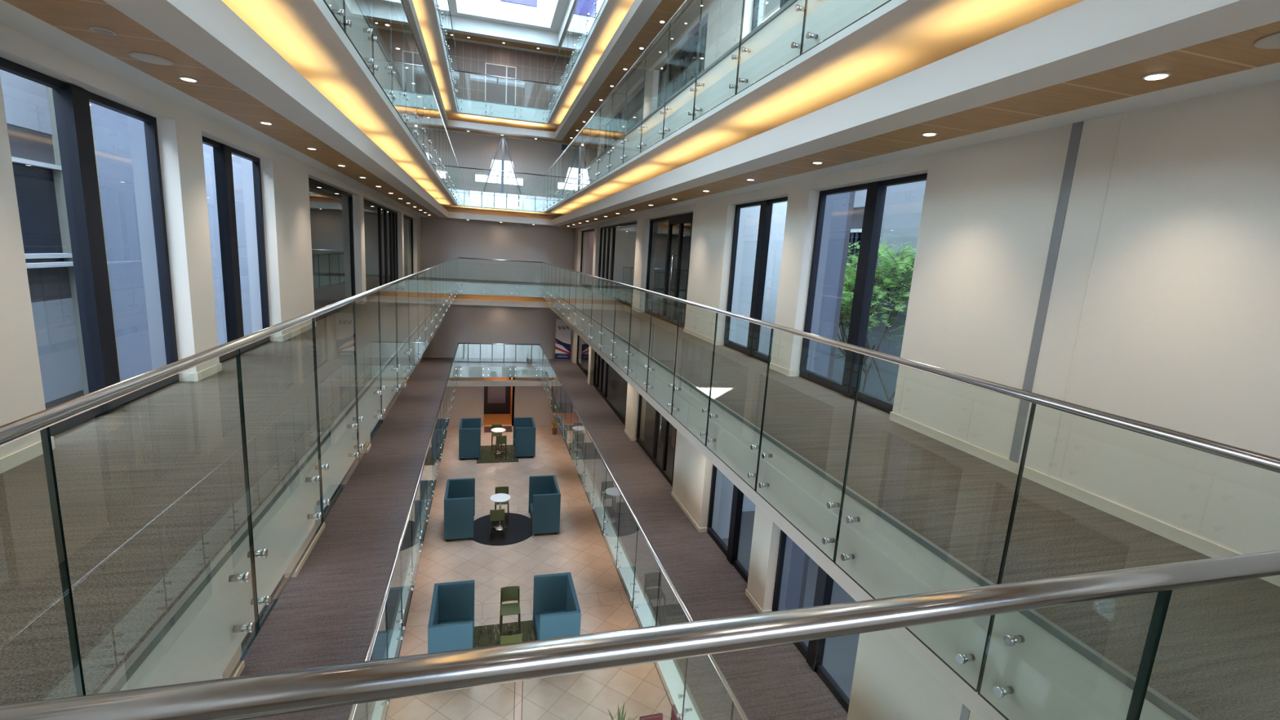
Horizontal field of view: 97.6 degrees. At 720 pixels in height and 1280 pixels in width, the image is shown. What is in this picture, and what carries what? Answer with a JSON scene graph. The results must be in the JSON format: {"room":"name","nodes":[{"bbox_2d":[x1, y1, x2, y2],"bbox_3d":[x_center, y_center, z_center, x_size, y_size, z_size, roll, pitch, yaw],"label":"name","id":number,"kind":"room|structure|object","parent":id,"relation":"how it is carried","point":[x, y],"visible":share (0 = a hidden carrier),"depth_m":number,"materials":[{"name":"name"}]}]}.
{"room":"office building atrium","nodes":[
{"label":"office building atrium","id":0,"kind":"room"},
{"bbox_2d":[76,330,121,395],"bbox_3d":[-10.277,-0.250,17.253,4.470,3.754,17.300,1,11,-15],"label":"wall","id":1,"kind":"structure","parent":0,"point":[86,391],"depth_m":8.66,"materials":[{"name":"grey paint"}]},
{"bbox_2d":[0,23,422,679],"bbox_3d":[-6.406,-0.782,12.097,0.230,6.937,29.058,1,11,-15],"label":"wall","id":2,"kind":"structure","parent":0,"point":[285,188],"depth_m":5.57,"materials":[{"name":"paint"}]},
{"bbox_2d":[0,57,179,436],"bbox_3d":[-4.365,-0.832,4.507,0.115,2.530,2.040,1,11,-15],"label":"window","id":3,"kind":"structure","parent":2,"relation":"in","point":[71,102],"depth_m":4.41,"materials":[{"name":"black metal"}]},
{"bbox_2d":[0,298,367,473],"bbox_3d":[-6.361,-1.103,12.045,0.204,0.085,28.598,1,11,-15],"label":"baseboard","id":4,"kind":"structure","parent":2,"relation":"attached to","point":[17,458],"depth_m":5.68,"materials":[{"name":"beige paint"}]},
{"bbox_2d":[201,135,270,362],"bbox_3d":[-5.028,-1.319,6.921,0.115,2.530,2.020,1,11,-15],"label":"window","id":5,"kind":"structure","parent":2,"relation":"in","point":[222,153],"depth_m":6.84,"materials":[{"name":"black metal"}]},
{"bbox_2d":[240,574,284,648],"bbox_3d":[-5.255,2.365,7.602,0.115,2.530,2.020,1,11,-15],"label":"window","id":6,"kind":"structure","parent":2,"relation":"in","point":[260,615],"depth_m":7.94,"materials":[{"name":"black"}]},
{"bbox_2d":[234,356,422,676],"bbox_3d":[-6.588,2.581,12.726,0.204,0.085,28.598,1,11,-15],"label":"baseboard","id":7,"kind":"structure","parent":2,"relation":"attached to","point":[286,575],"depth_m":9.24,"materials":[{"name":"beige paint"}]},
{"bbox_2d":[308,177,355,321],"bbox_3d":[-6.247,-2.205,11.304,0.075,2.530,3.950,1,11,-15],"label":"window","id":8,"kind":"structure","parent":2,"relation":"in","point":[310,180],"depth_m":12.95,"materials":[{"name":"brown metal"}]},
{"bbox_2d":[323,451,359,513],"bbox_3d":[-6.474,1.479,11.985,0.075,2.530,3.950,1,11,-15],"label":"door","id":9,"kind":"structure","parent":2,"relation":"in","point":[355,460],"depth_m":12.18,"materials":[{"name":"brown metal"}]},
{"bbox_2d":[363,199,398,298],"bbox_3d":[-7.713,-3.282,16.643,0.075,2.530,6.430,1,11,-15],"label":"window","id":10,"kind":"structure","parent":2,"relation":"in","point":[393,215],"depth_m":17.68,"materials":[{"name":"brown metal"}]},
{"bbox_2d":[403,214,413,276],"bbox_3d":[-9.173,-4.354,21.958,0.075,2.530,4.000,1,11,-15],"label":"window","id":11,"kind":"structure","parent":2,"relation":"in","point":[407,221],"depth_m":22.65,"materials":[{"name":"clear glass"}]},
{"bbox_2d":[46,86,390,331],"bbox_3d":[-10.050,-3.934,16.572,4.470,3.754,17.300,1,11,-15],"label":"wall","id":12,"kind":"structure","parent":0,"point":[329,209],"depth_m":13.61,"materials":[{"name":"grey"}]},
{"bbox_2d":[456,379,542,386],"bbox_3d":[-3.200,3.595,13.845,6.971,0.254,28.568,1,11,-15],"label":"ceiling","id":13,"kind":"structure","parent":0,"point":[460,382],"depth_m":26.36,"materials":[{"name":"white paint"}]},
{"bbox_2d":[483,377,515,426],"bbox_3d":[-7.715,1.548,30.363,1.615,3.284,3.700,1,11,-15],"label":"wall","id":14,"kind":"structure","parent":0,"point":[489,419],"depth_m":29.86,"materials":[{"name":"brown wood"}]},
{"bbox_2d":[484,377,511,413],"bbox_3d":[-7.822,1.461,30.754,1.415,3.100,0.110,1,11,-15],"label":"door","id":15,"kind":"structure","parent":14,"relation":"in","point":[496,398],"depth_m":30.84,"materials":[{"name":"black wood"}]},
{"bbox_2d":[420,40,578,359],"bbox_3d":[-6.438,-7.462,25.968,7.431,15.014,0.230,1,11,-15],"label":"wall","id":16,"kind":"structure","parent":0,"point":[442,240],"depth_m":26.12,"materials":[{"name":"paint"}]},
{"bbox_2d":[475,160,523,186],"bbox_3d":[-6.457,-8.546,25.760,2.120,1.200,0.060,1,11,-15],"label":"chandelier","id":17,"kind":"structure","parent":16,"relation":"in","point":[497,174],"depth_m":25.73,"materials":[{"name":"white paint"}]},
{"bbox_2d":[484,62,516,104],"bbox_3d":[-6.207,-12.083,24.954,1.340,1.960,0.045,1,11,-15],"label":"window","id":18,"kind":"structure","parent":16,"relation":"in","point":[499,90],"depth_m":24.91,"materials":[{"name":"beige paint"}]},
{"bbox_2d":[561,144,577,174],"bbox_3d":[-3.306,-9.565,26.261,0.760,1.900,0.028,1,11,-15],"label":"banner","id":19,"kind":"object","parent":16,"relation":"attached to","point":[563,146],"visible":0.09,"depth_m":26.30,"materials":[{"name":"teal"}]},
{"bbox_2d":[448,377,557,426],"bbox_3d":[-7.289,1.833,28.689,7.431,3.184,0.200,1,11,-15],"label":"wall","id":20,"kind":"structure","parent":0,"point":[468,401],"depth_m":28.81,"materials":[{"name":"paint"}]},
{"bbox_2d":[448,0,568,32],"bbox_3d":[-2.205,-12.536,10.863,7.431,2.039,29.028,1,11,-15],"label":"ceiling","id":21,"kind":"structure","parent":0,"point":[548,15],"depth_m":22.96,"materials":[{"name":"white paint"}]},
{"bbox_2d":[500,0,537,7],"bbox_3d":[-4.948,-15.120,22.937,1.470,0.980,0.050,1,11,-15],"label":"window","id":22,"kind":"structure","parent":21,"relation":"attached to","point":[529,2],"depth_m":23.06,"materials":[{"name":"purple"}]},
{"bbox_2d":[412,0,634,132],"bbox_3d":[-2.478,-8.111,11.681,7.431,0.570,29.028,1,11,-15],"label":"floor","id":23,"kind":"structure","parent":0,"point":[612,12],"depth_m":17.60,"materials":[{"name":"white paint"}]},
{"bbox_2d":[435,0,459,110],"bbox_3d":[-4.190,-8.643,11.104,0.084,1.568,25.130,1,11,-15],"label":"glass balustrade","id":24,"kind":"object","parent":23,"relation":"on","point":[443,7],"visible":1,"depth_m":17.28,"materials":[{"name":"clear glass"}]},
{"bbox_2d":[458,71,546,122],"bbox_3d":[-5.723,-11.033,23.520,3.633,1.568,0.084,1,11,-15],"label":"glass balustrade","id":25,"kind":"object","parent":23,"relation":"on","point":[460,71],"visible":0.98,"depth_m":23.40,"materials":[{"name":"silver metal"}]},
{"bbox_2d":[458,0,596,109],"bbox_3d":[-2.462,-8.376,11.632,3.733,0.039,25.330,1,11,-15],"label":"trim","id":26,"kind":"structure","parent":23,"relation":"attached to","point":[595,1],"depth_m":23.44,"materials":[{"name":"grey"}]},
{"bbox_2d":[546,0,604,121],"bbox_3d":[-0.703,-8.606,12.069,0.084,1.568,25.130,1,11,-15],"label":"glass balustrade","id":27,"kind":"object","parent":23,"relation":"on","point":[571,45],"visible":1,"depth_m":17.61,"materials":[{"name":"clear glass"}]},
{"bbox_2d":[450,0,595,55],"bbox_3d":[-2.281,-11.299,11.092,6.971,0.574,28.568,1,11,-15],"label":"ceiling","id":28,"kind":"structure","parent":0,"point":[479,32],"depth_m":23.57,"materials":[{"name":"white paint"}]},
{"bbox_2d":[386,425,675,719],"bbox_3d":[-3.508,6.347,14.852,7.431,0.200,29.984,1,11,-15],"label":"floor","id":29,"kind":"structure","parent":0,"point":[580,548],"depth_m":15.37,"materials":[{"name":"tile"}]},
{"bbox_2d":[427,580,474,653],"bbox_3d":[-4.111,5.952,12.306,0.880,1.400,1.600,1,11,-15],"label":"sofa","id":30,"kind":"object","parent":29,"relation":"on","point":[451,627],"visible":0.65,"depth_m":12.73,"materials":[{"name":"teal fabric"}]},
{"bbox_2d":[439,618,472,624],"bbox_3d":[-4.188,6.179,12.706,0.750,0.120,0.702,1,11,-15],"label":"seat cushion","id":31,"kind":"object","parent":30,"relation":"on","point":[448,620],"depth_m":12.99,"materials":[{"name":"teal fabric"}]},
{"bbox_2d":[444,478,475,540],"bbox_3d":[-5.790,4.788,18.044,0.880,1.400,1.600,1,11,-15],"label":"sofa","id":32,"kind":"object","parent":29,"relation":"on","point":[460,493],"visible":1,"depth_m":17.34,"materials":[{"name":"teal fabric"}]},
{"bbox_2d":[458,417,480,459],"bbox_3d":[-7.479,3.456,24.685,0.880,1.400,1.600,1,11,-15],"label":"sofa","id":33,"kind":"object","parent":29,"relation":"on","point":[469,429],"visible":1,"depth_m":23.96,"materials":[{"name":"teal fabric"}]},
{"bbox_2d":[476,444,518,463],"bbox_3d":[-6.373,4.181,25.030,1.750,0.012,2.200,1,11,-15],"label":"rug","id":34,"kind":"object","parent":29,"relation":"on","point":[486,455],"visible":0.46,"depth_m":24.80,"materials":[{"name":"green carpet"}]},
{"bbox_2d":[491,424,502,450],"bbox_3d":[-6.534,3.523,25.579,0.474,1.061,0.550,1,11,-15],"label":"counter chair","id":35,"kind":"object","parent":34,"relation":"on","point":[493,434],"visible":0.74,"depth_m":25.63,"materials":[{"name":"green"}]},
{"bbox_2d":[490,427,506,453],"bbox_3d":[-6.335,3.624,25.044,0.650,1.054,0.650,1,11,-15],"label":"bar table","id":36,"kind":"object","parent":34,"relation":"on","point":[498,430],"visible":0.9,"depth_m":25.01,"materials":[{"name":"silver metal"}]},
{"bbox_2d":[495,435,506,458],"bbox_3d":[-6.080,3.745,24.528,0.474,1.061,0.550,1,11,-15],"label":"counter chair","id":37,"kind":"object","parent":34,"relation":"on","point":[500,439],"visible":1,"depth_m":24.27,"materials":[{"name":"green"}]},
{"bbox_2d":[484,426,512,432],"bbox_3d":[-7.191,3.507,28.404,1.360,0.012,0.930,1,11,-15],"label":"entrance mat","id":38,"kind":"object","parent":29,"relation":"on","point":[508,428],"visible":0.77,"depth_m":28.41,"materials":[{"name":"carpet"}]},
{"bbox_2d":[471,512,532,545],"bbox_3d":[-4.525,5.522,18.392,2.220,0.012,2.220,1,11,-15],"label":"rug","id":39,"kind":"object","parent":29,"relation":"on","point":[519,527],"visible":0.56,"depth_m":18.21,"materials":[{"name":"black carpet"}]},
{"bbox_2d":[488,508,504,541],"bbox_3d":[-4.513,5.106,17.690,0.474,1.061,0.550,1,11,-15],"label":"counter chair","id":40,"kind":"object","parent":39,"relation":"on","point":[495,514],"visible":1,"depth_m":17.42,"materials":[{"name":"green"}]},
{"bbox_2d":[489,493,511,530],"bbox_3d":[-4.567,4.979,18.302,0.650,1.054,0.650,1,11,-15],"label":"bar table","id":41,"kind":"object","parent":39,"relation":"on","point":[500,497],"visible":0.91,"depth_m":18.24,"materials":[{"name":"white laminate"}]},
{"bbox_2d":[494,486,509,523],"bbox_3d":[-4.655,4.875,18.889,0.474,1.061,0.550,1,11,-15],"label":"counter chair","id":42,"kind":"object","parent":39,"relation":"on","point":[504,490],"visible":0.53,"depth_m":19.00,"materials":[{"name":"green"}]},
{"bbox_2d":[472,620,536,648],"bbox_3d":[-3.068,6.628,12.898,1.900,0.012,1.780,1,11,-15],"label":"rug","id":43,"kind":"object","parent":29,"relation":"on","point":[484,635],"visible":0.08,"depth_m":13.39,"materials":[{"name":"green carpet"}]},
{"bbox_2d":[499,586,520,639],"bbox_3d":[-3.078,6.006,13.296,0.474,1.061,0.550,1,11,-15],"label":"counter chair","id":44,"kind":"object","parent":43,"relation":"on","point":[509,593],"visible":0.94,"depth_m":13.38,"materials":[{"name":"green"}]},
{"bbox_2d":[499,633,522,644],"bbox_3d":[-2.790,6.246,12.096,0.474,1.061,0.550,1,11,-15],"label":"counter chair","id":45,"kind":"object","parent":43,"relation":"on","point":[517,637],"visible":0.45,"depth_m":11.77,"materials":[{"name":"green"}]},
{"bbox_2d":[513,417,535,457],"bbox_3d":[-5.226,3.485,25.278,0.880,1.400,1.600,1,11,-15],"label":"sofa","id":46,"kind":"object","parent":29,"relation":"on","point":[524,428],"visible":1,"depth_m":24.57,"materials":[{"name":"teal fabric"}]},
{"bbox_2d":[528,475,560,535],"bbox_3d":[-3.204,4.824,18.708,0.880,1.400,1.600,1,11,-15],"label":"sofa","id":47,"kind":"object","parent":29,"relation":"on","point":[544,495],"visible":1,"depth_m":18.02,"materials":[{"name":"teal fabric"}]},
{"bbox_2d":[532,572,581,639],"bbox_3d":[-1.942,5.982,12.865,0.880,1.400,1.600,1,11,-15],"label":"sofa","id":48,"kind":"object","parent":29,"relation":"on","point":[557,613],"visible":0.63,"depth_m":13.32,"materials":[{"name":"teal fabric"}]},
{"bbox_2d":[534,609,565,634],"bbox_3d":[-2.086,6.209,13.246,0.750,0.120,0.702,1,11,-15],"label":"seat cushion","id":49,"kind":"object","parent":48,"relation":"on","point":[537,613],"depth_m":13.47,"materials":[{"name":"teal fabric"}]},
{"bbox_2d":[607,702,639,719],"bbox_3d":[-0.357,6.841,10.198,0.634,0.900,0.607,1,11,-15],"label":"potted plant","id":50,"kind":"object","parent":29,"relation":"on","point":[619,712],"visible":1,"depth_m":10.30,"materials":[{"name":"green plant"}]},
{"bbox_2d":[639,712,662,719],"bbox_3d":[0.238,6.926,10.052,0.480,0.860,0.500,1,11,-15],"label":"chair","id":51,"kind":"object","parent":29,"relation":"on","point":[658,716],"visible":1,"depth_m":10.18,"materials":[{"name":"red leather"}]},
{"bbox_2d":[670,704,680,719],"bbox_3d":[0.822,6.907,10.346,0.480,0.860,0.500,2,11,-10],"label":"chair","id":52,"kind":"object","parent":29,"relation":"on","point":[673,715],"visible":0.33,"depth_m":10.46,"materials":[{"name":"red leather"}]},
{"bbox_2d":[358,0,712,146],"bbox_3d":[-2.518,-7.458,11.802,6.971,0.254,28.568,1,11,-15],"label":"ceiling","id":53,"kind":"structure","parent":0,"point":[641,24],"depth_m":14.53,"materials":[{"name":"white paint"}]},
{"bbox_2d":[239,357,848,719],"bbox_3d":[-3.160,2.942,13.724,7.431,0.570,29.028,1,11,-15],"label":"floor","id":54,"kind":"structure","parent":0,"point":[326,615],"depth_m":9.50,"materials":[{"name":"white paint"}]},
{"bbox_2d":[346,342,458,719],"bbox_3d":[-4.872,2.410,13.146,0.084,1.568,25.130,1,11,-15],"label":"glass balustrade","id":55,"kind":"object","parent":54,"relation":"on","point":[397,598],"visible":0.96,"depth_m":9.21,"materials":[{"name":"clear glass"}]},
{"bbox_2d":[458,342,539,375],"bbox_3d":[-6.403,0.022,25.556,3.633,1.568,0.092,1,11,-15],"label":"glass balustrade","id":56,"kind":"object","parent":54,"relation":"on","point":[459,343],"visible":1,"depth_m":25.41,"materials":[{"name":"silver metal"}]},
{"bbox_2d":[368,364,703,719],"bbox_3d":[-3.143,2.677,13.675,3.733,0.039,25.330,1,11,-15],"label":"trim","id":57,"kind":"structure","parent":54,"relation":"attached to","point":[700,716],"depth_m":9.26,"materials":[{"name":"grey"}]},
{"bbox_2d":[554,318,571,361],"bbox_3d":[-3.754,-0.973,27.403,0.790,2.080,0.180,1,11,-15],"label":"banner","id":58,"kind":"object","parent":54,"relation":"on","point":[563,331],"visible":0.99,"depth_m":27.41,"materials":[{"name":"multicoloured fabric"}]},
{"bbox_2d":[555,338,570,359],"bbox_3d":[-3.778,-0.544,27.473,0.750,1.070,0.002,1,11,-15],"label":"print","id":59,"kind":"object","parent":58,"relation":"on","point":[562,346],"depth_m":27.48,"materials":[{"name":"multicoloured"}]},
{"bbox_2d":[538,344,748,719],"bbox_3d":[-1.384,2.446,14.112,0.084,1.568,25.130,1,11,-15],"label":"glass balustrade","id":60,"kind":"object","parent":54,"relation":"on","point":[557,395],"visible":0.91,"depth_m":12.75,"materials":[{"name":"clear glass"}]},
{"bbox_2d":[577,337,674,477],"bbox_3d":[1.134,-0.172,20.640,4.470,3.754,16.850,1,11,-15],"label":"wall","id":61,"kind":"structure","parent":0,"point":[617,386],"depth_m":16.98,"materials":[{"name":"grey"}]},
{"bbox_2d":[581,219,691,322],"bbox_3d":[1.361,-3.857,19.959,4.470,3.754,16.850,1,11,-15],"label":"wall","id":62,"kind":"structure","parent":0,"point":[625,236],"depth_m":16.14,"materials":[{"name":"grey metal"}]},
{"bbox_2d":[0,279,1279,719],"bbox_3d":[-2.933,-0.743,13.043,7.431,0.570,29.028,1,11,-15],"label":"floor","id":63,"kind":"structure","parent":0,"point":[152,489],"depth_m":3.38,"materials":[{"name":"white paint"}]},
{"bbox_2d":[0,257,458,696],"bbox_3d":[-4.645,-1.274,12.466,0.084,1.568,25.130,1,11,-15],"label":"glass balustrade","id":64,"kind":"object","parent":63,"relation":"on","point":[424,298],"visible":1,"depth_m":2.96,"materials":[{"name":"silver metal"}]},
{"bbox_2d":[458,257,542,296],"bbox_3d":[-6.178,-3.664,24.882,3.633,1.568,0.084,1,11,-15],"label":"glass balustrade","id":65,"kind":"object","parent":63,"relation":"on","point":[459,257],"visible":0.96,"depth_m":24.75,"materials":[{"name":"silver metal"}]},
{"bbox_2d":[0,550,1279,719],"bbox_3d":[0.376,1.152,1.014,3.633,1.568,0.084,1,11,-15],"label":"glass balustrade","id":66,"kind":"object","parent":63,"relation":"on","point":[282,692],"visible":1,"depth_m":0.75,"materials":[{"name":"silver metal"}]},
{"bbox_2d":[97,280,1199,719],"bbox_3d":[-2.916,-1.007,12.994,3.733,0.039,25.330,1,11,-15],"label":"trim","id":67,"kind":"structure","parent":63,"relation":"attached to","point":[131,664],"depth_m":2.75,"materials":[{"name":"grey"}]},
{"bbox_2d":[541,262,1279,719],"bbox_3d":[-1.157,-1.238,13.431,0.084,1.568,25.130,1,11,-15],"label":"glass balustrade","id":68,"kind":"object","parent":63,"relation":"on","point":[555,279],"visible":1,"depth_m":3.17,"materials":[{"name":"silver metal"}]},
{"bbox_2d":[0,0,1279,227],"bbox_3d":[-2.746,-3.774,12.483,6.971,0.254,28.568,1,11,-15],"label":"ceiling","id":69,"kind":"structure","parent":0,"point":[1086,60],"depth_m":3.83,"materials":[{"name":"white paint"}]},
{"bbox_2d":[88,26,116,35],"bbox_3d":[-3.253,-1.991,3.396,0.124,0.010,0.124,1,11,-15],"label":"recessed light","id":70,"kind":"object","parent":69,"relation":"in","point":[100,30],"visible":1,"depth_m":3.38,"materials":[{"name":"beige"}]},
{"bbox_2d":[128,52,174,65],"bbox_3d":[-3.390,-2.088,3.893,0.240,0.016,0.240,1,11,-15],"label":"ceiling speaker","id":71,"kind":"object","parent":69,"relation":"attached to","point":[149,58],"visible":1,"depth_m":3.86,"materials":[{"name":"beige"}]},
{"bbox_2d":[177,75,198,82],"bbox_3d":[-3.521,-2.188,4.371,0.124,0.010,0.124,1,11,-15],"label":"recessed light","id":72,"kind":"object","parent":69,"relation":"in","point":[185,78],"visible":1,"depth_m":4.35,"materials":[{"name":"beige"}]},
{"bbox_2d":[1141,71,1171,80],"bbox_3d":[2.837,-1.557,3.080,0.124,0.010,0.124,1,11,-15],"label":"recessed light","id":73,"kind":"object","parent":69,"relation":"in","point":[1155,76],"visible":1,"depth_m":3.06,"materials":[{"name":"beige"}]},
{"bbox_2d":[1253,31,1279,48],"bbox_3d":[2.938,-1.444,2.523,0.240,0.016,0.240,1,11,-15],"label":"ceiling speaker","id":74,"kind":"object","parent":69,"relation":"attached to","point":[1272,41],"visible":1,"depth_m":2.56,"materials":[{"name":"beige"}]},
{"bbox_2d":[221,0,1084,216],"bbox_3d":[-2.705,-4.427,12.362,7.431,0.570,29.028,1,11,-15],"label":"cove","id":75,"kind":"structure","parent":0,"point":[900,37],"depth_m":5.28,"materials":[{"name":"white paint"}]},
{"bbox_2d":[323,0,458,204],"bbox_3d":[-4.418,-4.959,11.785,0.084,1.568,25.130,1,11,-15],"label":"glass balustrade","id":76,"kind":"object","parent":75,"relation":"on","point":[411,94],"visible":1,"depth_m":8.74,"materials":[{"name":"clear glass"}]},
{"bbox_2d":[458,166,544,212],"bbox_3d":[-5.951,-7.348,24.201,3.633,1.568,0.084,1,11,-15],"label":"glass balustrade","id":77,"kind":"object","parent":75,"relation":"on","point":[459,166],"visible":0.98,"depth_m":24.07,"materials":[{"name":"silver metal"}]},
{"bbox_2d":[482,136,522,197],"bbox_3d":[-6.205,-8.688,25.325,1.857,2.685,0.100,1,11,-15],"label":"steel frame","id":78,"kind":"object","parent":75,"relation":"on","point":[503,138],"visible":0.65,"depth_m":25.24,"materials":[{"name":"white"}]},
{"bbox_2d":[355,0,797,199],"bbox_3d":[-2.689,-4.691,12.313,3.733,0.039,25.330,1,11,-15],"label":"trim","id":79,"kind":"structure","parent":75,"relation":"attached to","point":[789,2],"depth_m":6.37,"materials":[{"name":"grey"}]},
{"bbox_2d":[543,0,891,211],"bbox_3d":[-0.930,-4.922,12.750,0.084,1.568,25.130,1,11,-15],"label":"glass balustrade","id":80,"kind":"object","parent":75,"relation":"on","point":[559,180],"visible":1,"depth_m":10.34,"materials":[{"name":"clear glass"}]},
{"bbox_2d":[452,298,1013,719],"bbox_3d":[-2.973,-0.089,13.164,6.971,0.254,28.568,1,11,-15],"label":"floor slab edge","id":81,"kind":"structure","parent":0,"point":[971,699],"depth_m":5.00,"materials":[{"name":"white paint"}]},
{"bbox_2d":[570,0,1279,719],"bbox_3d":[0.647,-2.551,13.677,0.230,10.690,29.058,1,11,-15],"label":"wall","id":82,"kind":"structure","parent":0,"point":[1180,328],"depth_m":4.02,"materials":[{"name":"paint"}]},
{"bbox_2d":[576,335,587,377],"bbox_3d":[-2.449,-0.690,25.066,0.075,2.530,4.010,1,11,-15],"label":"window","id":83,"kind":"structure","parent":82,"relation":"in","point":[578,363],"depth_m":26.91,"materials":[{"name":"brown metal"}]},
{"bbox_2d":[579,228,594,290],"bbox_3d":[-2.222,-4.374,24.385,0.075,2.530,4.010,1,11,-15],"label":"window","id":84,"kind":"structure","parent":82,"relation":"in","point":[582,236],"depth_m":26.11,"materials":[{"name":"brown metal"}]},
{"bbox_2d":[583,231,594,285],"bbox_3d":[-2.098,-4.408,24.418,0.030,2.300,3.800,1,11,-15],"label":"window blind","id":85,"kind":"object","parent":84,"relation":"attached to","point":[589,237],"visible":0.57,"depth_m":25.03,"materials":[{"name":"grey fabric"}]},
{"bbox_2d":[584,133,598,166],"bbox_3d":[-1.994,-8.059,23.704,0.075,2.530,4.010,1,11,-15],"label":"window","id":86,"kind":"structure","parent":82,"relation":"in","point":[597,135],"depth_m":25.21,"materials":[{"name":"brown metal"}]},
{"bbox_2d":[593,351,625,426],"bbox_3d":[-1.004,0.372,19.803,0.075,2.530,6.130,1,11,-15],"label":"window","id":87,"kind":"structure","parent":82,"relation":"in","point":[604,395],"depth_m":21.25,"materials":[{"name":"brown metal"}]},
{"bbox_2d":[597,222,636,306],"bbox_3d":[-0.776,-3.312,19.122,0.075,2.530,6.130,1,11,-15],"label":"window","id":88,"kind":"structure","parent":82,"relation":"in","point":[605,294],"depth_m":20.48,"materials":[{"name":"brown metal"}]},
{"bbox_2d":[604,87,643,151],"bbox_3d":[-0.549,-6.997,18.442,0.075,2.530,6.130,1,11,-15],"label":"window","id":89,"kind":"structure","parent":82,"relation":"in","point":[619,114],"depth_m":19.35,"materials":[{"name":"brown metal"}]},
{"bbox_2d":[636,394,676,487],"bbox_3d":[0.458,1.472,14.336,0.150,2.530,3.760,1,11,-15],"label":"door","id":90,"kind":"structure","parent":82,"relation":"in","point":[662,468],"depth_m":14.45,"materials":[{"name":"brown metal"}]},
{"bbox_2d":[644,212,693,328],"bbox_3d":[0.685,-2.212,13.655,0.150,2.530,3.760,1,11,-15],"label":"door","id":91,"kind":"structure","parent":82,"relation":"in","point":[682,219],"depth_m":13.39,"materials":[{"name":"brown metal"}]},
{"bbox_2d":[569,358,772,613],"bbox_3d":[0.300,2.654,14.632,0.204,0.085,28.598,1,11,-15],"label":"baseboard","id":92,"kind":"structure","parent":82,"relation":"attached to","point":[748,594],"depth_m":11.29,"materials":[{"name":"beige paint"}]},
{"bbox_2d":[657,22,707,107],"bbox_3d":[0.913,-5.896,12.975,0.150,2.530,3.760,1,11,-15],"label":"door","id":93,"kind":"structure","parent":82,"relation":"in","point":[691,45],"depth_m":12.53,"materials":[{"name":"brown metal"}]},
{"bbox_2d":[706,464,748,583],"bbox_3d":[1.696,2.366,9.913,0.115,2.530,2.100,1,11,-15],"label":"window","id":94,"kind":"structure","parent":82,"relation":"in","point":[731,552],"depth_m":9.92,"materials":[{"name":"black metal"}]},
{"bbox_2d":[723,196,787,363],"bbox_3d":[1.924,-1.318,9.232,0.115,2.530,2.100,1,11,-15],"label":"window","id":95,"kind":"structure","parent":82,"relation":"in","point":[766,210],"depth_m":9.17,"materials":[{"name":"black metal"}]},
{"bbox_2d":[751,0,789,31],"bbox_3d":[2.151,-5.002,8.551,0.115,2.530,2.100,1,11,-15],"label":"window","id":96,"kind":"structure","parent":82,"relation":"in","point":[756,2],"depth_m":9.38,"materials":[{"name":"black"}]},
{"bbox_2d":[772,529,849,713],"bbox_3d":[2.388,2.874,7.395,0.115,2.530,2.100,1,11,-15],"label":"window","id":97,"kind":"structure","parent":82,"relation":"in","point":[813,653],"depth_m":7.39,"materials":[{"name":"black"}]},
{"bbox_2d":[799,173,927,413],"bbox_3d":[2.615,-0.810,6.714,0.115,2.530,2.100,1,11,-15],"label":"window","id":98,"kind":"structure","parent":82,"relation":"in","point":[876,191],"depth_m":6.62,"materials":[{"name":"black metal"}]},
{"bbox_2d":[573,282,1279,586],"bbox_3d":[0.527,-1.031,13.951,0.204,0.085,28.598,1,11,-15],"label":"baseboard","id":99,"kind":"structure","parent":82,"relation":"attached to","point":[1207,548],"depth_m":4.07,"materials":[{"name":"beige paint"}]},
{"bbox_2d":[960,703,969,719],"bbox_3d":[2.870,3.233,4.977,0.008,2.591,0.075,1,11,-15],"label":"trim","id":100,"kind":"structure","parent":82,"relation":"attached to","point":[965,713],"depth_m":4.96,"materials":[{"name":"grey"}]},
{"bbox_2d":[1008,120,1084,462],"bbox_3d":[3.097,-0.451,4.296,0.008,2.591,0.075,1,11,-15],"label":"trim","id":101,"kind":"structure","parent":82,"relation":"attached to","point":[1077,127],"depth_m":4.27,"materials":[{"name":"grey metal"}]},
{"bbox_2d":[1047,112,1123,475],"bbox_3d":[3.176,-0.394,4.015,0.004,2.591,0.010,1,11,-15],"label":"trim","id":102,"kind":"structure","parent":82,"relation":"attached to","point":[1122,115],"depth_m":3.99,"materials":[{"name":"beige paint"}]},
{"label":"outside","id":103,"kind":"structure","parent":0,"visible":0},
{"bbox_2d":[720,511,859,698],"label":"window","id":104,"kind":"structure","parent":103,"point":[840,652],"depth_m":8.67,"materials":[{"name":"clear glass"}]},
{"bbox_2d":[90,102,262,381],"bbox_3d":[-5.276,-2.593,1.409,3.330,15.000,13.000,1,11,-15],"label":"wall","id":105,"kind":"structure","parent":104,"relation":"on","point":[119,138],"depth_m":5.78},
{"bbox_2d":[0,69,926,409],"bbox_3d":[-0.139,-0.728,2.403,13.800,11.600,16.900,1,11,-15],"label":"building","id":106,"kind":"structure","parent":104,"relation":"on","point":[26,104],"depth_m":8.11,"materials":[{"name":"grey"}]},
{"bbox_2d":[586,0,855,610],"bbox_3d":[3.295,-4.276,12.931,4.440,15.161,31.000,1,11,-15],"label":"wall","id":107,"kind":"structure","parent":104,"relation":"on","point":[838,211],"depth_m":10.30,"materials":[{"name":"grey"}]},
{"bbox_2d":[834,233,916,401],"bbox_3d":[3.791,0.806,10.271,2.974,6.211,3.039,3,10,-4],"label":"tree","id":108,"kind":"object","parent":104,"relation":"on","point":[848,289],"visible":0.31,"depth_m":9.62,"materials":[{"name":"green plant"}]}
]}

